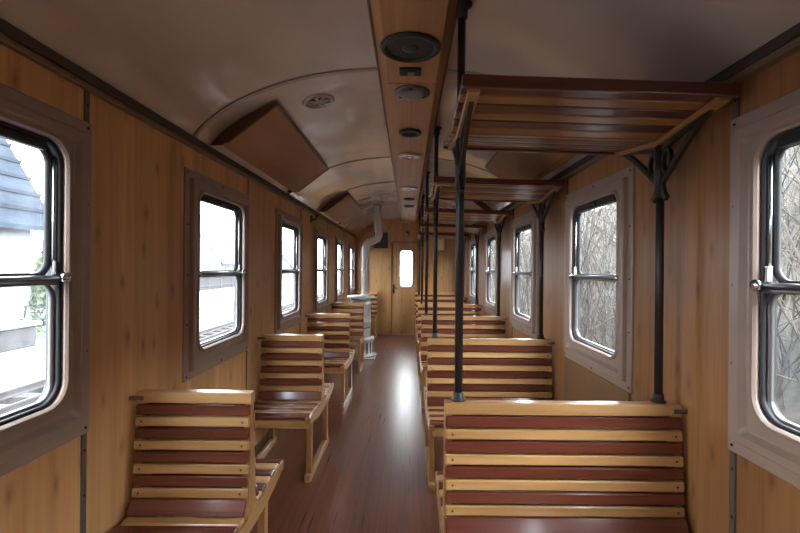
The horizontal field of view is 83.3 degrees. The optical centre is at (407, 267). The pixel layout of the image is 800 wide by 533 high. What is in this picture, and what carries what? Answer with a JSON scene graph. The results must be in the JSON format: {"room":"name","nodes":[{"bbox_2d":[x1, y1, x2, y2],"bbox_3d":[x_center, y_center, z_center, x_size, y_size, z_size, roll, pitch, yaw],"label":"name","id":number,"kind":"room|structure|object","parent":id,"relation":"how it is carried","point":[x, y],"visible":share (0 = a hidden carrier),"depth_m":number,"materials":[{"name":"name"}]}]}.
{"room":"vehicle interior","nodes":[
{"label":"vehicle interior","id":0,"kind":"room"},
{"bbox_2d":[0,44,354,532],"bbox_3d":[-1.171,0.385,4.185,0.036,2.130,11.070,1,0,0],"label":"wall","id":1,"kind":"structure","parent":0,"point":[137,172],"depth_m":1.84,"materials":[{"name":"brown wood"}]},
{"bbox_2d":[0,83,91,476],"bbox_3d":[-1.152,0.037,1.158,0.075,1.105,0.920,1,0,0],"label":"window","id":2,"kind":"structure","parent":1,"relation":"in","point":[60,415],"depth_m":1.47,"materials":[{"name":"paint"}]},
{"bbox_2d":[80,90,89,532],"bbox_3d":[-1.150,0.361,1.600,0.011,1.978,0.024,1,0,0],"label":"trim","id":3,"kind":"structure","parent":1,"relation":"attached to","point":[86,114],"depth_m":1.59,"materials":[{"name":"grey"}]},
{"bbox_2d":[0,18,355,237],"bbox_3d":[-1.134,-0.657,4.185,0.040,0.057,11.070,1,0,0],"label":"trim","id":4,"kind":"structure","parent":1,"relation":"attached to","point":[13,38],"depth_m":1.73,"materials":[{"name":"brown wood"}]},
{"bbox_2d":[182,167,249,382],"bbox_3d":[-1.152,0.037,2.760,0.075,1.105,0.920,1,0,0],"label":"window","id":5,"kind":"structure","parent":1,"relation":"in","point":[198,358],"depth_m":2.56,"materials":[{"name":"paint"}]},
{"bbox_2d":[246,180,248,389],"bbox_3d":[-1.151,0.361,3.214,0.008,1.978,0.007,1,0,0],"label":"trim","id":6,"kind":"structure","parent":1,"relation":"attached to","point":[248,180],"depth_m":3.21,"materials":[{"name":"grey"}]},
{"bbox_2d":[208,400,298,517],"bbox_3d":[-1.155,1.405,4.185,0.020,0.090,11.070,1,0,0],"label":"baseboard","id":7,"kind":"structure","parent":1,"relation":"attached to","point":[264,440],"depth_m":3.56,"materials":[{"name":"brown wood"}]},
{"bbox_2d":[274,208,302,333],"bbox_3d":[-1.152,0.037,4.345,0.075,1.105,0.920,1,0,0],"label":"window","id":8,"kind":"structure","parent":1,"relation":"in","point":[284,321],"depth_m":4.27,"materials":[{"name":"paint"}]},
{"bbox_2d":[310,215,318,222],"bbox_3d":[-1.099,-0.574,5.300,0.096,0.098,0.090,1,0,0],"label":"coat hook","id":9,"kind":"object","parent":1,"relation":"attached to","point":[311,217],"visible":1,"depth_m":5.29,"materials":[{"name":"black metal"}]},
{"bbox_2d":[313,225,328,312],"bbox_3d":[-1.152,0.037,5.930,0.075,1.105,0.920,1,0,0],"label":"window","id":10,"kind":"structure","parent":1,"relation":"in","point":[320,305],"depth_m":5.95,"materials":[{"name":"paint"}]},
{"bbox_2d":[334,235,344,301],"bbox_3d":[-1.152,0.037,7.515,0.075,1.105,0.920,1,0,0],"label":"window","id":11,"kind":"structure","parent":1,"relation":"in","point":[338,297],"depth_m":7.63,"materials":[{"name":"paint"}]},
{"bbox_2d":[193,67,488,137],"bbox_3d":[-0.022,-0.853,2.397,2.275,0.415,0.035,1,0,0],"label":"trim","id":12,"kind":"structure","parent":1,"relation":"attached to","point":[213,117],"depth_m":2.39,"materials":[{"name":"beige wood"}]},
{"bbox_2d":[348,241,354,294],"bbox_3d":[-1.152,0.037,9.100,0.075,1.105,0.920,1,0,0],"label":"window","id":13,"kind":"structure","parent":1,"relation":"in","point":[351,246],"depth_m":9.27,"materials":[{"name":"paint"}]},
{"bbox_2d":[339,203,445,225],"bbox_3d":[-0.022,-0.853,7.438,2.275,0.415,0.035,1,0,0],"label":"trim","id":14,"kind":"structure","parent":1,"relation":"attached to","point":[394,203],"depth_m":7.42,"materials":[{"name":"beige wood"}]},
{"bbox_2d":[289,157,497,194],"bbox_3d":[-0.022,-0.853,4.317,2.275,0.415,0.035,1,0,0],"label":"trim","id":15,"kind":"structure","parent":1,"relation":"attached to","point":[377,157],"depth_m":4.31,"materials":[{"name":"beige wood"}]},
{"bbox_2d":[210,335,443,532],"bbox_3d":[-0.043,1.500,4.205,2.410,0.080,11.230,1,0,0],"label":"floor","id":16,"kind":"structure","parent":0,"point":[370,476],"depth_m":3.39,"materials":[{"name":"brown wood"}]},
{"bbox_2d":[109,389,283,532],"bbox_3d":[-0.904,0.984,1.888,0.509,0.935,0.939,1,0,0],"label":"slatted bench","id":17,"kind":"object","parent":16,"relation":"on","point":[195,459],"visible":1,"depth_m":1.84,"materials":[{"name":"brown wood"}]},
{"bbox_2d":[254,334,333,482],"bbox_3d":[-0.904,0.984,3.473,0.509,0.935,0.939,1,0,0],"label":"slatted bench","id":18,"kind":"object","parent":16,"relation":"on","point":[292,365],"visible":0.93,"depth_m":3.42,"materials":[{"name":"brown wood"}]},
{"bbox_2d":[299,313,354,408],"bbox_3d":[-0.904,0.984,5.058,0.509,0.935,0.939,1,0,0],"label":"slatted bench","id":19,"kind":"object","parent":16,"relation":"on","point":[335,327],"visible":0.62,"depth_m":5.01,"materials":[{"name":"brown wood"}]},
{"bbox_2d":[329,302,363,372],"bbox_3d":[-0.904,0.984,6.458,0.509,0.935,0.569,1,0,0],"label":"slatted bench","id":20,"kind":"object","parent":16,"relation":"on","point":[356,332],"visible":0.61,"depth_m":6.60,"materials":[{"name":"brown wood"}]},
{"bbox_2d":[347,205,382,359],"bbox_3d":[-0.728,0.218,7.330,0.619,2.471,0.520,1,0,0],"label":"stove","id":21,"kind":"object","parent":16,"relation":"on","point":[365,297],"visible":0.69,"depth_m":7.26,"materials":[{"name":"silver metal"}]},
{"bbox_2d":[355,292,377,338],"bbox_3d":[-0.904,0.984,9.405,0.509,0.935,0.569,1,0,0],"label":"slatted bench","id":22,"kind":"object","parent":16,"relation":"on","point":[374,316],"visible":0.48,"depth_m":9.54,"materials":[{"name":"brown wood"}]},
{"bbox_2d":[414,292,454,337],"bbox_3d":[0.613,0.998,9.405,0.956,0.935,0.569,1,0,0],"label":"slatted bench","id":23,"kind":"object","parent":16,"relation":"on","point":[430,294],"visible":0.25,"depth_m":9.57,"materials":[{"name":"brown wood"}]},
{"bbox_2d":[415,297,467,352],"bbox_3d":[0.613,0.998,8.115,0.956,0.935,0.939,1,0,0],"label":"slatted bench","id":24,"kind":"object","parent":16,"relation":"on","point":[440,300],"visible":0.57,"depth_m":8.08,"materials":[{"name":"brown wood"}]},
{"bbox_2d":[417,209,468,296],"bbox_3d":[0.604,-0.258,8.130,0.877,1.577,0.764,1,0,0],"label":"luggage rack","id":25,"kind":"object","parent":24,"relation":"on","point":[431,235],"visible":0.7,"depth_m":8.08,"materials":[{"name":"black metal"}]},
{"bbox_2d":[417,232,468,238],"bbox_3d":[0.608,-0.556,8.130,0.875,0.095,0.764,1,0,0],"label":"shelf","id":26,"kind":"object","parent":25,"relation":"attached to","point":[440,235],"depth_m":7.83,"materials":[{"name":"brown wood"}]},
{"bbox_2d":[417,304,482,374],"bbox_3d":[0.613,0.998,6.530,0.956,0.935,0.939,1,0,0],"label":"slatted bench","id":27,"kind":"object","parent":16,"relation":"on","point":[445,309],"visible":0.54,"depth_m":6.49,"materials":[{"name":"brown wood"}]},
{"bbox_2d":[419,195,483,303],"bbox_3d":[0.604,-0.258,6.545,0.877,1.577,0.764,1,0,0],"label":"luggage rack","id":28,"kind":"object","parent":27,"relation":"on","point":[476,229],"visible":0.98,"depth_m":6.52,"materials":[{"name":"black metal"}]},
{"bbox_2d":[419,223,483,232],"bbox_3d":[0.608,-0.556,6.545,0.875,0.095,0.764,1,0,0],"label":"shelf","id":29,"kind":"object","parent":28,"relation":"attached to","point":[441,227],"depth_m":6.27,"materials":[{"name":"brown wood"}]},
{"bbox_2d":[419,315,506,412],"bbox_3d":[0.613,0.998,4.945,0.956,0.935,0.939,1,0,0],"label":"slatted bench","id":30,"kind":"object","parent":16,"relation":"on","point":[473,326],"visible":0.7,"depth_m":4.91,"materials":[{"name":"brown wood"}]},
{"bbox_2d":[422,171,510,315],"bbox_3d":[0.604,-0.258,4.960,0.877,1.577,0.764,1,0,0],"label":"luggage rack","id":31,"kind":"object","parent":30,"relation":"on","point":[497,217],"visible":0.94,"depth_m":4.91,"materials":[{"name":"brown wood"}]},
{"bbox_2d":[422,208,510,221],"bbox_3d":[0.608,-0.556,4.960,0.875,0.095,0.764,1,0,0],"label":"shelf","id":32,"kind":"object","parent":31,"relation":"attached to","point":[444,214],"depth_m":4.70,"materials":[{"name":"brown wood"}]},
{"bbox_2d":[424,338,554,491],"bbox_3d":[0.613,0.998,3.360,0.956,0.935,0.939,1,0,0],"label":"slatted bench","id":33,"kind":"object","parent":16,"relation":"on","point":[493,368],"visible":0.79,"depth_m":3.31,"materials":[{"name":"brown wood"}]},
{"bbox_2d":[428,126,564,338],"bbox_3d":[0.604,-0.258,3.375,0.877,1.577,0.764,1,0,0],"label":"luggage rack","id":34,"kind":"object","parent":33,"relation":"on","point":[532,192],"visible":1,"depth_m":3.29,"materials":[{"name":"brown wood"}]},
{"bbox_2d":[428,176,564,202],"bbox_3d":[0.608,-0.556,3.375,0.875,0.095,0.764,1,0,0],"label":"shelf","id":35,"kind":"object","parent":34,"relation":"attached to","point":[443,188],"depth_m":3.14,"materials":[{"name":"brown wood"}]},
{"bbox_2d":[435,400,689,532],"bbox_3d":[0.613,0.998,1.775,0.956,0.935,0.939,1,0,0],"label":"slatted bench","id":36,"kind":"object","parent":16,"relation":"on","point":[510,466],"visible":1,"depth_m":1.73,"materials":[{"name":"brown wood"}]},
{"bbox_2d":[443,0,740,403],"bbox_3d":[0.604,-0.258,1.790,0.877,1.577,0.764,1,0,0],"label":"luggage rack","id":37,"kind":"object","parent":36,"relation":"on","point":[626,118],"visible":0.97,"depth_m":1.67,"materials":[{"name":"brown wood"}]},
{"bbox_2d":[443,74,740,155],"bbox_3d":[0.608,-0.556,1.790,0.875,0.095,0.764,1,0,0],"label":"shelf","id":38,"kind":"object","parent":37,"relation":"attached to","point":[503,113],"depth_m":1.57,"materials":[{"name":"brown wood"}]},
{"bbox_2d":[0,0,799,234],"bbox_3d":[-0.022,-0.895,4.205,2.417,0.510,11.230,1,0,0],"label":"ceiling","id":39,"kind":"structure","parent":0,"point":[184,61],"depth_m":1.89,"materials":[{"name":"paint"}]},
{"bbox_2d":[210,102,328,192],"bbox_3d":[-0.943,-0.830,3.410,0.399,0.263,1.680,1,0,0],"label":"ceiling hatch","id":40,"kind":"object","parent":39,"relation":"hanging from","point":[266,138],"visible":1,"depth_m":3.01,"materials":[{"name":"brown wood"}]},
{"bbox_2d":[302,94,334,108],"bbox_3d":[-0.547,-1.011,2.740,0.196,0.060,0.200,1,0,5],"label":"ceiling vent","id":41,"kind":"object","parent":39,"relation":"in","point":[317,101],"visible":1,"depth_m":2.72,"materials":[{"name":"silver metal"}]},
{"bbox_2d":[319,193,361,223],"bbox_3d":[-0.943,-0.830,6.500,0.399,0.263,1.620,1,0,0],"label":"ceiling hatch","id":42,"kind":"object","parent":39,"relation":"hanging from","point":[344,207],"visible":0.99,"depth_m":6.17,"materials":[{"name":"brown wood"}]},
{"bbox_2d":[316,182,493,210],"bbox_3d":[-0.022,-0.853,5.577,2.275,0.415,0.035,1,0,0],"label":"trim","id":43,"kind":"structure","parent":39,"relation":"attached to","point":[383,182],"depth_m":5.56,"materials":[{"name":"beige wood"}]},
{"bbox_2d":[453,201,491,224],"bbox_3d":[0.898,-0.814,6.450,0.399,0.263,1.620,1,0,0],"label":"ceiling hatch","id":44,"kind":"object","parent":39,"relation":"hanging from","point":[476,205],"visible":0.23,"depth_m":5.81,"materials":[{"name":"brown wood"}]},
{"bbox_2d":[485,152,576,179],"bbox_3d":[0.898,-0.814,3.300,0.399,0.263,1.620,1,0,0],"label":"ceiling hatch","id":45,"kind":"object","parent":39,"relation":"hanging from","point":[504,165],"visible":0.33,"depth_m":3.43,"materials":[{"name":"brown wood"}]},
{"bbox_2d":[355,219,455,334],"bbox_3d":[-0.032,0.190,9.750,2.340,2.540,0.060,1,0,0],"label":"wall","id":46,"kind":"structure","parent":0,"point":[379,258],"depth_m":9.72,"materials":[{"name":"brown wood"}]},
{"bbox_2d":[374,232,387,247],"bbox_3d":[-0.585,-0.585,9.707,0.300,0.340,0.031,1,0,0],"label":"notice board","id":47,"kind":"object","parent":46,"relation":"attached to","point":[383,243],"visible":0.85,"depth_m":9.70,"materials":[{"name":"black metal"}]},
{"bbox_2d":[392,243,416,334],"bbox_3d":[-0.077,0.459,9.717,0.537,1.994,0.096,1,0,0],"label":"door","id":48,"kind":"structure","parent":46,"relation":"in","point":[403,298],"depth_m":9.73,"materials":[{"name":"brown wood"}]},
{"bbox_2d":[391,242,417,334],"bbox_3d":[-0.077,0.451,9.739,0.577,2.016,0.062,1,0,0],"label":"trim","id":49,"kind":"structure","parent":46,"relation":"attached to","point":[391,242],"depth_m":9.71,"materials":[{"name":"brown wood"}]},
{"bbox_2d":[399,67,420,75],"bbox_3d":[0.011,-0.955,2.205,0.106,0.021,0.080,1,0,0],"label":"switch plate","id":50,"kind":"object","parent":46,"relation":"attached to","point":[403,71],"visible":1,"depth_m":2.19,"materials":[{"name":"black plastic"}]},
{"bbox_2d":[399,128,420,137],"bbox_3d":[0.016,-0.955,3.200,0.160,0.021,0.159,1,0,0],"label":"air vent","id":51,"kind":"object","parent":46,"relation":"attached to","point":[409,132],"visible":1,"depth_m":3.17,"materials":[{"name":"black"}]},
{"bbox_2d":[403,132,417,135],"bbox_3d":[0.016,-0.950,3.200,0.106,0.007,0.083,1,0,0],"label":"grille","id":52,"kind":"object","parent":51,"relation":"attached to","point":[404,133],"depth_m":3.19,"materials":[{"name":"grey plastic"}]},
{"bbox_2d":[380,31,440,62],"bbox_3d":[0.011,-0.958,1.970,0.264,0.015,0.264,1,0,0],"label":"ceiling speaker","id":53,"kind":"object","parent":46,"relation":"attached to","point":[407,46],"visible":1,"depth_m":1.95,"materials":[{"name":"black plastic"}]},
{"bbox_2d":[394,85,429,100],"bbox_3d":[0.021,-0.956,2.475,0.200,0.020,0.200,1,0,0],"label":"ceiling plate","id":54,"kind":"object","parent":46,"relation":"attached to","point":[405,92],"visible":1,"depth_m":2.44,"materials":[{"name":"grey metal"}]},
{"bbox_2d":[367,0,460,222],"bbox_3d":[0.021,-1.022,4.185,0.356,0.116,11.070,1,0,0],"label":"ceiling panel","id":55,"kind":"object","parent":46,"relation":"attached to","point":[435,18],"depth_m":2.35,"materials":[{"name":"brown wood"}]},
{"bbox_2d":[403,198,414,200],"bbox_3d":[0.016,-0.955,6.300,0.160,0.021,0.159,1,0,0],"label":"air vent","id":56,"kind":"object","parent":55,"relation":"attached to","point":[405,199],"visible":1,"depth_m":6.27,"materials":[{"name":"black metal"}]},
{"bbox_2d":[398,153,420,159],"bbox_3d":[0.016,-0.955,3.880,0.200,0.022,0.200,1,0,0],"label":"ceiling lamp","id":57,"kind":"object","parent":55,"relation":"attached to","point":[405,156],"visible":1,"depth_m":3.85,"materials":[{"name":"silver metal"}]},
{"bbox_2d":[401,186,417,190],"bbox_3d":[0.016,-0.955,5.450,0.200,0.022,0.200,1,0,0],"label":"ceiling lamp","id":58,"kind":"object","parent":55,"relation":"attached to","point":[408,188],"visible":1,"depth_m":5.39,"materials":[{"name":"silver metal"}]},
{"bbox_2d":[438,239,444,249],"bbox_3d":[0.695,-0.504,9.693,0.180,0.260,0.058,1,0,0],"label":"box","id":59,"kind":"object","parent":46,"relation":"attached to","point":[440,241],"visible":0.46,"depth_m":9.66,"materials":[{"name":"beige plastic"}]},
{"bbox_2d":[464,50,799,532],"bbox_3d":[1.104,0.405,4.185,0.036,2.130,11.070,1,0,0],"label":"wall","id":60,"kind":"structure","parent":0,"point":[697,208],"depth_m":1.71,"materials":[{"name":"brown wood"}]},
{"bbox_2d":[464,241,465,296],"bbox_3d":[1.091,0.057,8.970,0.075,1.105,0.920,1,0,0],"label":"window","id":61,"kind":"structure","parent":60,"relation":"in","point":[465,241],"depth_m":8.55,"materials":[{"name":"paint"}]},
{"bbox_2d":[469,237,478,303],"bbox_3d":[1.091,0.057,7.385,0.075,1.105,0.920,1,0,0],"label":"window","id":62,"kind":"structure","parent":60,"relation":"in","point":[472,243],"depth_m":7.69,"materials":[{"name":"paint"}]},
{"bbox_2d":[484,228,496,315],"bbox_3d":[1.091,0.057,5.800,0.075,1.105,0.920,1,0,0],"label":"window","id":63,"kind":"structure","parent":60,"relation":"in","point":[490,307],"depth_m":6.10,"materials":[{"name":"paint"}]},
{"bbox_2d":[510,208,538,338],"bbox_3d":[1.091,0.057,4.215,0.075,1.105,0.920,1,0,0],"label":"window","id":64,"kind":"structure","parent":60,"relation":"in","point":[528,325],"depth_m":4.15,"materials":[{"name":"paint"}]},
{"bbox_2d":[564,356,630,400],"bbox_3d":[1.077,0.980,2.640,0.015,0.740,0.900,1,0,0],"label":"wall panel","id":65,"kind":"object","parent":60,"relation":"attached to","point":[580,383],"depth_m":2.70,"materials":[{"name":"brown wood"}]},
{"bbox_2d":[563,165,634,393],"bbox_3d":[1.091,0.057,2.630,0.075,1.105,0.920,1,0,0],"label":"window","id":66,"kind":"structure","parent":60,"relation":"in","point":[616,366],"depth_m":2.41,"materials":[{"name":"paint"}]},
{"bbox_2d":[464,22,799,233],"bbox_3d":[1.086,-0.636,4.185,0.048,0.066,11.080,1,0,0],"label":"trim","id":67,"kind":"structure","parent":60,"relation":"attached to","point":[787,43],"depth_m":1.41,"materials":[{"name":"brown wood"}]},
{"bbox_2d":[729,96,739,532],"bbox_3d":[1.084,0.381,1.496,0.012,1.980,0.026,1,0,0],"label":"trim","id":68,"kind":"structure","parent":60,"relation":"attached to","point":[736,101],"depth_m":1.49,"materials":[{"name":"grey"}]},
{"bbox_2d":[728,89,799,488],"bbox_3d":[1.091,0.057,1.054,0.075,1.105,0.920,1,0,0],"label":"window","id":69,"kind":"structure","parent":60,"relation":"in","point":[759,432],"depth_m":1.38,"materials":[{"name":"paint"}]},
{"label":"outside","id":70,"kind":"structure","parent":0,"visible":0},
{"bbox_2d":[0,146,799,424],"bbox_3d":[-24.997,-0.464,41.000,130.000,5.399,142.000,1,0,0],"label":"outdoor background","id":71,"kind":"structure","parent":70,"point":[19,367],"depth_m":10.41,"materials":[{"name":"white"}]},
{"bbox_2d":[0,320,41,352],"bbox_3d":[-12.118,1.981,8.600,2.000,0.740,10.200,1,0,0],"label":"platform","id":72,"kind":"object","parent":71,"relation":"on","point":[14,335],"visible":1,"depth_m":12.97,"materials":[{"name":"white concrete"}]},
{"bbox_2d":[0,138,43,320],"bbox_3d":[-17.574,-2.998,11.900,7.200,10.600,12.200,1,0,0],"label":"house","id":73,"kind":"structure","parent":71,"relation":"on","point":[21,206],"depth_m":16.84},
{"bbox_2d":[20,239,45,332],"bbox_3d":[-12.272,0.615,15.608,1.871,3.572,1.926,1,0,-44],"label":"shrub","id":74,"kind":"object","parent":71,"relation":"on","point":[39,298],"visible":0.12,"depth_m":15.17,"materials":[{"name":"green plant"}]},
{"bbox_2d":[30,276,233,309],"bbox_3d":[-20.013,1.395,42.000,0.180,1.770,48.000,1,0,0],"label":"picket fence","id":75,"kind":"object","parent":71,"relation":"on","point":[207,283],"visible":0.12,"depth_m":46.47,"materials":[{"name":"white wood"}]},
{"bbox_2d":[0,285,350,414],"bbox_3d":[-6.621,2.285,26.500,1.500,0.270,67.000,1,0,0],"label":"railway track","id":76,"kind":"object","parent":71,"relation":"on","point":[15,397],"visible":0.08,"depth_m":8.21,"materials":[{"name":"metal"}]},
{"bbox_2d":[200,212,234,270],"bbox_3d":[-27.976,-2.792,61.000,10.200,10.000,10.200,1,0,0],"label":"house","id":77,"kind":"structure","parent":71,"relation":"on","point":[216,244],"depth_m":58.18,"materials":[{"name":"white paint"}]},
{"bbox_2d":[199,297,283,318],"bbox_3d":[-10.922,2.367,26.500,3.000,0.090,19.000,1,0,0],"label":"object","id":78,"kind":"structure","parent":71,"relation":"on","point":[206,311],"depth_m":24.94,"materials":[{"name":"white concrete"}]},
{"bbox_2d":[282,240,292,278],"bbox_3d":[-25.986,-1.724,92.000,8.200,7.900,13.200,1,0,0],"label":"house","id":79,"kind":"structure","parent":71,"relation":"on","point":[287,250],"depth_m":86.90,"materials":[{"name":"white paint"}]},
{"bbox_2d":[474,241,494,293],"bbox_3d":[3.271,-1.150,20.001,1.520,5.236,1.521,1,0,0],"label":"bush","id":80,"kind":"object","parent":71,"relation":"on","point":[493,241],"visible":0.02,"depth_m":19.93,"materials":[{"name":"grey plant"}]},
{"bbox_2d":[491,231,529,301],"bbox_3d":[3.451,-1.277,16.001,1.515,5.114,1.516,1,0,0],"label":"bush","id":81,"kind":"object","parent":71,"relation":"on","point":[493,267],"visible":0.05,"depth_m":15.85,"materials":[{"name":"grey plant"}]},
{"bbox_2d":[491,232,530,312],"bbox_3d":[3.203,-0.888,12.800,1.515,4.474,1.518,1,0,0],"label":"bush","id":82,"kind":"object","parent":71,"relation":"on","point":[492,244],"visible":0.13,"depth_m":12.77,"materials":[{"name":"grey plant"}]},
{"bbox_2d":[520,230,530,315],"bbox_3d":[2.982,-0.454,10.599,1.518,4.764,1.518,1,0,0],"label":"bush","id":83,"kind":"object","parent":71,"relation":"on","point":[521,248],"visible":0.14,"depth_m":10.39,"materials":[{"name":"grey plant"}]},
{"bbox_2d":[527,203,616,326],"bbox_3d":[3.241,-1.567,8.901,1.518,5.456,1.517,1,0,0],"label":"bush","id":84,"kind":"object","parent":71,"relation":"on","point":[606,246],"visible":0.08,"depth_m":8.64,"materials":[{"name":"grey plant"}]},
{"bbox_2d":[580,203,616,350],"bbox_3d":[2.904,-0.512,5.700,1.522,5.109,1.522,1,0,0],"label":"bush","id":85,"kind":"object","parent":71,"relation":"on","point":[591,221],"visible":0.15,"depth_m":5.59,"materials":[{"name":"grey plant"}]},
{"bbox_2d":[776,145,799,408],"bbox_3d":[3.210,-1.282,4.101,1.518,5.302,1.518,1,0,0],"label":"bush","id":86,"kind":"object","parent":71,"relation":"on","point":[780,392],"visible":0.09,"depth_m":3.80,"materials":[{"name":"grey plant"}]},
{"bbox_2d":[777,145,799,382],"bbox_3d":[3.061,-1.245,2.499,1.521,5.404,1.518,1,0,0],"label":"bush","id":87,"kind":"object","parent":71,"relation":"on","point":[790,241],"visible":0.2,"depth_m":2.77,"materials":[{"name":"grey plant"}]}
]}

